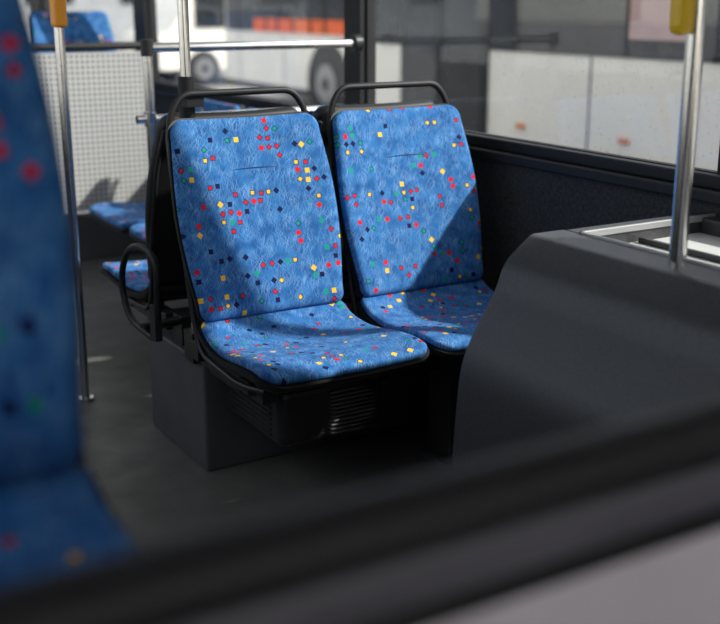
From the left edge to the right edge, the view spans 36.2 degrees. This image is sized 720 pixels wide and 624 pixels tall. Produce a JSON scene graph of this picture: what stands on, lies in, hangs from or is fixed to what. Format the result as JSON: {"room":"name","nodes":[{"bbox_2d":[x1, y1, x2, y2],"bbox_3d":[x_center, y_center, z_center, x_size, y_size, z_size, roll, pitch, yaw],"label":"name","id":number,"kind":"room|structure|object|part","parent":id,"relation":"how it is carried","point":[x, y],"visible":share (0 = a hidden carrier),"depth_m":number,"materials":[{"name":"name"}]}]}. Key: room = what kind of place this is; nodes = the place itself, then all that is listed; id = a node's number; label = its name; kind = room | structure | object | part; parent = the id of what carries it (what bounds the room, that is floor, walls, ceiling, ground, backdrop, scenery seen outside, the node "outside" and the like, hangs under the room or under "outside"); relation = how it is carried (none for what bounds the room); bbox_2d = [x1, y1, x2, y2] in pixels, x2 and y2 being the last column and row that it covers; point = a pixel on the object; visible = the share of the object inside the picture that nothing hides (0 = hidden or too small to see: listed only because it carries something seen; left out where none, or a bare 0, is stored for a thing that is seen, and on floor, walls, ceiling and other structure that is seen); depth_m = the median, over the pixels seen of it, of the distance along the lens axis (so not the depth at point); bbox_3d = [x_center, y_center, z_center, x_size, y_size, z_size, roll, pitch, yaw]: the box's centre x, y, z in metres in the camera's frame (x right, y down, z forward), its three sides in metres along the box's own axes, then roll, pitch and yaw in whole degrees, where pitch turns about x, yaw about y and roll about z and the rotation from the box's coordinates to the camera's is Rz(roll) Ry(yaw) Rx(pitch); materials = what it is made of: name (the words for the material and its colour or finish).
{"room":"bus interior","nodes":[
{"label":"bus interior","id":0,"kind":"room"},
{"bbox_2d":[29,0,49,12],"bbox_3d":[-3.392,-1.902,7.346,2.700,2.300,0.100,-9,18,-30],"label":"wall","id":1,"kind":"structure","parent":0,"point":[30,1],"depth_m":7.91,"materials":[{"name":"fabric"}]},
{"bbox_2d":[80,253,451,546],"bbox_3d":[-0.508,0.540,3.049,2.700,0.060,11.300,-9,18,-30],"label":"floor","id":2,"kind":"structure","parent":0,"point":[157,492],"depth_m":3.26,"materials":[{"name":"plastic"}]},
{"bbox_2d":[49,0,93,402],"bbox_3d":[-0.938,-0.802,3.457,0.056,2.300,0.073,-9,18,-30],"label":"pole","id":3,"kind":"object","parent":2,"relation":"on","point":[58,11],"visible":0.85,"depth_m":3.54,"materials":[{"name":"silver metal"}]},
{"bbox_2d":[35,41,148,216],"bbox_3d":[-1.305,-0.624,4.956,0.801,1.143,0.036,-9,18,-30],"label":"screen","id":4,"kind":"object","parent":2,"relation":"on","point":[106,92],"visible":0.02,"depth_m":4.98,"materials":[{"name":"white plastic"}]},
{"bbox_3d":[-1.305,-0.445,5.006,0.790,0.031,0.032,-9,18,-30],"label":"rail","id":5,"kind":"part","parent":4,"relation":"part of","materials":[{"name":"silver metal"}]},
{"bbox_3d":[-1.305,-1.157,4.805,0.790,0.035,0.036,-9,18,-30],"label":"rail","id":6,"kind":"part","parent":4,"relation":"part of","materials":[{"name":"metal"}]},
{"bbox_2d":[77,216,143,260],"bbox_3d":[-2.182,-0.677,6.781,1.170,0.250,2.550,-9,18,-30],"label":"raised platform","id":7,"kind":"object","parent":2,"relation":"on","point":[96,240],"visible":0.02,"depth_m":5.82,"materials":[{"name":"grey plastic"}]},
{"bbox_2d":[28,11,116,52],"bbox_3d":[-1.502,-1.143,6.108,0.494,1.014,0.645,-9,18,-30],"label":"seat","id":8,"kind":"object","parent":7,"relation":"on","point":[82,26],"visible":0.09,"depth_m":6.21,"materials":[{"name":"blue fabric"}]},
{"bbox_2d":[89,98,245,234],"bbox_3d":[-0.795,-0.437,4.727,0.632,0.907,0.494,-9,18,-30],"label":"seat","id":9,"kind":"object","parent":2,"relation":"on","point":[119,217],"visible":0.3,"depth_m":4.65,"materials":[{"name":"blue fabric"}]},
{"bbox_2d":[89,202,144,228],"bbox_3d":[-0.870,-0.429,4.682,0.453,0.068,0.478,-9,18,-30],"label":"cushion","id":10,"kind":"object","parent":9,"relation":"on","point":[113,215],"depth_m":4.63,"materials":[{"name":"blue fabric"}]},
{"bbox_3d":[-0.640,-0.690,4.752,0.132,0.428,0.480,-9,18,-30],"label":"backrest","id":11,"kind":"part","parent":9,"relation":"part of","materials":[{"name":"blue fabric"}]},
{"bbox_2d":[129,107,262,245],"bbox_3d":[-0.533,-0.318,4.306,0.632,0.907,0.494,-9,18,-30],"label":"seat","id":12,"kind":"object","parent":2,"relation":"on","point":[137,231],"visible":0.04,"depth_m":4.29,"materials":[{"name":"blue fabric"}]},
{"bbox_2d":[130,222,145,241],"bbox_3d":[-0.607,-0.310,4.262,0.453,0.068,0.478,-9,18,-30],"label":"cushion","id":13,"kind":"object","parent":12,"relation":"on","point":[137,231],"depth_m":4.28,"materials":[{"name":"blue fabric"}]},
{"bbox_2d":[135,34,363,303],"bbox_3d":[-0.381,-0.398,4.051,0.883,1.200,0.064,-9,18,-30],"label":"handrail","id":14,"kind":"object","parent":2,"relation":"on","point":[355,42],"visible":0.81,"depth_m":3.80,"materials":[{"name":"silver metal"}]},
{"bbox_3d":[-0.717,-0.333,3.859,0.032,1.180,0.032,-9,18,-30],"label":"post","id":15,"kind":"part","parent":14,"relation":"part of","materials":[{"name":"silver metal"}]},
{"bbox_3d":[-0.387,-0.715,3.958,0.870,0.028,0.028,-9,18,-30],"label":"rail","id":16,"kind":"part","parent":14,"relation":"part of","materials":[{"name":"silver metal"}]},
{"bbox_3d":[-0.365,-0.947,3.905,0.820,0.032,0.032,-9,18,-30],"label":"rail","id":17,"kind":"part","parent":14,"relation":"part of","materials":[{"name":"silver metal"}]},
{"bbox_2d":[149,329,428,470],"bbox_3d":[-0.116,0.184,3.592,1.030,0.330,0.440,-9,18,-30],"label":"pedestal","id":18,"kind":"object","parent":2,"relation":"on","point":[190,406],"visible":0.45,"depth_m":3.30,"materials":[{"name":"grey plastic"}]},
{"bbox_2d":[177,0,203,326],"bbox_3d":[-0.471,-0.834,2.965,0.055,1.970,0.075,-9,18,-30],"label":"pole","id":19,"kind":"object","parent":18,"relation":"on","point":[187,106],"visible":0.34,"depth_m":3.00,"materials":[{"name":"silver metal"}]},
{"bbox_2d":[100,107,297,345],"bbox_3d":[-0.519,-0.303,3.457,0.572,0.690,0.779,-9,18,-30],"label":"seat","id":20,"kind":"object","parent":18,"relation":"on","point":[142,285],"visible":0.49,"depth_m":3.27,"materials":[{"name":"blue fabric"}]},
{"bbox_2d":[102,260,149,291],"bbox_3d":[-0.568,-0.141,3.667,0.478,0.068,0.453,-9,18,-30],"label":"cushion","id":21,"kind":"object","parent":20,"relation":"on","point":[137,279],"depth_m":3.60,"materials":[{"name":"blue fabric"}]},
{"bbox_3d":[-0.590,-0.077,3.195,0.127,0.272,0.314,-9,18,-30],"label":"armrest","id":22,"kind":"part","parent":20,"relation":"part of","materials":[{"name":"black plastic"}]},
{"bbox_3d":[-0.499,-0.293,3.505,0.471,0.645,0.539,-9,18,-30],"label":"seat frame","id":23,"kind":"part","parent":20,"relation":"part of","materials":[{"name":"black paint"}]},
{"bbox_2d":[165,86,429,404],"bbox_3d":[-0.178,-0.183,2.904,0.494,0.761,0.647,-9,18,-30],"label":"seat","id":24,"kind":"object","parent":18,"relation":"on","point":[254,204],"visible":1,"depth_m":3.00,"materials":[{"name":"blue fabric"}]},
{"bbox_3d":[-0.337,-0.559,3.072,0.447,0.129,0.030,-9,18,-30],"label":"grab handle","id":25,"kind":"part","parent":24,"relation":"part of","materials":[{"name":"black plastic"}]},
{"bbox_3d":[-0.281,-0.271,3.057,0.480,0.528,0.204,-9,18,-30],"label":"backrest","id":26,"kind":"part","parent":24,"relation":"part of","materials":[{"name":"blue fabric"}]},
{"bbox_2d":[201,301,426,384],"bbox_3d":[-0.130,0.077,2.893,0.478,0.068,0.453,-9,18,-30],"label":"cushion","id":27,"kind":"object","parent":24,"relation":"on","point":[295,342],"depth_m":2.86,"materials":[{"name":"blue fabric"}]},
{"bbox_2d":[226,378,380,446],"bbox_3d":[-0.161,0.225,3.081,0.326,0.160,0.371,-9,18,-30],"label":"heater","id":28,"kind":"object","parent":18,"relation":"attached to","point":[303,416],"visible":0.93,"depth_m":2.94,"materials":[{"name":"black metal"}]},
{"bbox_2d":[329,384,374,433],"bbox_3d":[-0.021,0.259,2.962,0.137,0.120,0.015,-9,18,-30],"label":"grille","id":29,"kind":"object","parent":28,"relation":"attached to","point":[351,406],"depth_m":2.96,"materials":[{"name":"black metal"}]},
{"bbox_2d":[312,100,434,303],"bbox_3d":[-0.092,-0.394,3.780,0.494,0.690,0.645,-9,18,-30],"label":"seat","id":30,"kind":"object","parent":18,"relation":"on","point":[320,114],"visible":0.02,"depth_m":3.43,"materials":[{"name":"blue fabric"}]},
{"bbox_3d":[-0.071,-0.363,3.753,0.471,0.645,0.539,-9,18,-30],"label":"seat frame","id":31,"kind":"part","parent":30,"relation":"part of","materials":[{"name":"black paint"}]},
{"bbox_2d":[0,398,719,623],"bbox_3d":[0.204,0.572,0.969,1.450,1.012,0.052,-9,18,-30],"label":"window frame","id":32,"kind":"structure","parent":2,"relation":"on","point":[619,523],"depth_m":0.75,"materials":[{"name":"black plastic"}]},
{"bbox_3d":[0.202,0.613,0.984,1.450,0.925,0.030,-9,18,-30],"label":"frame","id":33,"kind":"part","parent":32,"relation":"part of","materials":[{"name":"black plastic"}]},
{"bbox_3d":[0.407,0.564,1.100,0.920,0.855,0.012,-9,18,-30],"label":"panel","id":34,"kind":"part","parent":32,"relation":"part of","materials":[{"name":"grey plastic"}]},
{"bbox_2d":[327,80,493,464],"bbox_3d":[0.251,-0.097,3.196,0.494,1.086,0.647,-9,18,-30],"label":"seat","id":35,"kind":"object","parent":2,"relation":"on","point":[406,194],"visible":0.67,"depth_m":3.27,"materials":[{"name":"blue fabric"}]},
{"bbox_3d":[0.230,-0.207,3.200,0.471,0.645,0.539,-9,18,-30],"label":"seat frame","id":36,"kind":"part","parent":35,"relation":"part of","materials":[{"name":"black paint"}]},
{"bbox_3d":[0.091,-0.629,3.320,0.447,0.129,0.030,-9,18,-30],"label":"grab handle","id":37,"kind":"part","parent":35,"relation":"part of","materials":[{"name":"black plastic"}]},
{"bbox_3d":[0.147,-0.341,3.305,0.480,0.528,0.204,-9,18,-30],"label":"backrest","id":38,"kind":"part","parent":35,"relation":"part of","materials":[{"name":"blue fabric"}]},
{"bbox_2d":[361,279,493,351],"bbox_3d":[0.299,0.007,3.141,0.478,0.068,0.453,-9,18,-30],"label":"cushion","id":39,"kind":"object","parent":35,"relation":"on","point":[445,314],"depth_m":3.20,"materials":[{"name":"blue fabric"}]},
{"bbox_3d":[0.270,0.246,3.300,0.140,0.370,0.170,-9,18,-30],"label":"leg","id":40,"kind":"part","parent":35,"relation":"part of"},
{"bbox_2d":[452,212,719,465],"bbox_3d":[0.875,0.333,2.192,0.760,0.806,1.320,-9,18,-30],"label":"console","id":41,"kind":"object","parent":2,"relation":"on","point":[580,330],"visible":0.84,"depth_m":2.30,"materials":[{"name":"grey plastic"}]},
{"bbox_2d":[579,213,719,269],"bbox_3d":[1.003,-0.029,2.185,0.446,0.106,1.185,-9,18,-30],"label":"tray","id":42,"kind":"object","parent":41,"relation":"on","point":[652,238],"depth_m":2.61,"materials":[{"name":"black paint"}]},
{"bbox_2d":[668,0,707,266],"bbox_3d":[0.629,-0.815,2.036,0.080,1.500,0.044,-9,18,-30],"label":"pole","id":43,"kind":"object","parent":41,"relation":"on","point":[688,17],"visible":1,"depth_m":2.15,"materials":[{"name":"silver metal"}]},
{"bbox_3d":[-0.592,0.629,1.312,0.470,0.715,0.320,-9,18,-30],"label":"pedestal","id":44,"kind":"object","parent":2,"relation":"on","visible":0},
{"bbox_2d":[0,0,137,582],"bbox_3d":[-0.405,0.002,0.838,0.494,0.761,0.647,-9,18,-30],"label":"seat","id":45,"kind":"object","parent":44,"relation":"on","point":[55,513],"visible":0.89,"depth_m":1.06,"materials":[{"name":"blue fabric"}]},
{"bbox_3d":[-0.508,-0.086,0.992,0.480,0.528,0.204,-9,18,-30],"label":"backrest","id":46,"kind":"part","parent":45,"relation":"part of","materials":[{"name":"blue fabric"}]},
{"bbox_2d":[0,463,136,582],"bbox_3d":[-0.356,0.262,0.828,0.478,0.068,0.453,-9,18,-30],"label":"cushion","id":47,"kind":"object","parent":45,"relation":"on","point":[53,515],"depth_m":1.04,"materials":[{"name":"blue fabric"}]},
{"bbox_3d":[-0.425,0.048,0.886,0.471,0.645,0.539,-9,18,-30],"label":"seat frame","id":48,"kind":"part","parent":45,"relation":"part of","materials":[{"name":"black paint"}]},
{"bbox_2d":[33,0,719,290],"bbox_3d":[0.555,-0.769,3.342,0.120,2.300,11.300,-9,18,-30],"label":"wall","id":49,"kind":"structure","parent":0,"point":[516,203],"depth_m":3.47,"materials":[{"name":"plastic"}]},
{"bbox_2d":[149,0,315,105],"bbox_3d":[-0.590,-1.670,5.058,0.024,1.380,2.170,-9,18,-30],"label":"window","id":50,"kind":"structure","parent":49,"relation":"in","point":[150,1],"depth_m":6.02,"materials":[{"name":"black glass"}]},
{"bbox_2d":[154,81,719,204],"bbox_3d":[0.519,-0.475,3.342,0.065,0.065,11.200,-9,18,-30],"label":"trim","id":51,"kind":"structure","parent":49,"relation":"attached to","point":[657,178],"depth_m":3.16,"materials":[{"name":"black plastic"}]},
{"bbox_2d":[366,0,716,173],"bbox_3d":[0.481,-1.185,3.342,0.024,1.380,1.750,-9,18,-30],"label":"window","id":52,"kind":"structure","parent":49,"relation":"in","point":[368,2],"depth_m":3.57,"materials":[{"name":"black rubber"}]},
{"label":"outside","id":53,"kind":"structure","parent":0,"visible":0},
{"bbox_2d":[116,50,310,104],"bbox_3d":[-7.744,-9.784,40.893,150.000,0.100,160.000,-9,18,-30],"label":"ground","id":54,"kind":"structure","parent":53,"point":[219,83],"depth_m":22.00,"materials":[{"name":"concrete"}]},
{"bbox_2d":[23,0,133,41],"bbox_3d":[-11.336,-15.959,45.360,90.000,9.350,2.050,-9,18,-30],"label":"building","id":55,"kind":"structure","parent":54,"relation":"on","point":[119,13],"depth_m":45.86,"materials":[{"name":"concrete"}]},
{"bbox_2d":[125,0,225,86],"bbox_3d":[-2.288,-6.066,23.529,5.000,2.200,2.180,-9,18,-30],"label":"bus","id":56,"kind":"object","parent":54,"relation":"on","point":[207,18],"visible":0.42,"depth_m":21.97,"materials":[{"name":"white paint"}]},
{"bbox_2d":[225,0,343,105],"bbox_3d":[0.070,-4.628,17.163,2.570,3.100,5.200,-9,18,-30],"label":"bus","id":57,"kind":"object","parent":54,"relation":"on","point":[316,74],"visible":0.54,"depth_m":16.84,"materials":[{"name":"white paint"}]},
{"bbox_2d":[376,0,719,170],"bbox_3d":[3.189,-1.787,7.124,2.570,3.100,8.300,-9,18,-30],"label":"bus","id":58,"kind":"object","parent":54,"relation":"on","point":[606,76],"visible":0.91,"depth_m":7.79,"materials":[{"name":"white paint"}]},
{"bbox_3d":[0.508,-2.333,9.126,0.030,2.140,0.580,-9,18,-30],"label":"door","id":59,"kind":"part","parent":58,"relation":"part of","materials":[{"name":"black rubber"}]},
{"bbox_3d":[0.827,-2.188,8.615,0.030,2.140,0.580,-9,18,-30],"label":"door","id":60,"kind":"part","parent":58,"relation":"part of","materials":[{"name":"black rubber"}]},
{"bbox_2d":[516,123,524,128],"bbox_3d":[1.197,-1.388,8.211,0.020,0.040,0.090,-9,18,-30],"label":"marker light","id":61,"kind":"object","parent":58,"relation":"attached to","point":[518,125],"depth_m":8.20,"materials":[{"name":"plastic"}]},
{"bbox_3d":[2.148,-1.583,6.531,0.040,2.270,8.300,-9,18,-30],"label":"panel trim","id":62,"kind":"part","parent":58,"relation":"part of","materials":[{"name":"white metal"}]},
{"bbox_2d":[618,138,628,144],"bbox_3d":[1.753,-1.136,7.321,0.020,0.040,0.090,-9,18,-30],"label":"marker light","id":63,"kind":"object","parent":58,"relation":"attached to","point":[621,141],"depth_m":7.31,"materials":[{"name":"plastic"}]},
{"bbox_2d":[629,0,685,40],"bbox_3d":[1.894,-2.082,6.807,0.022,0.780,0.550,-9,18,-30],"label":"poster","id":64,"kind":"object","parent":58,"relation":"attached to","point":[648,19],"depth_m":6.95,"materials":[{"name":"white paper"}]}
]}

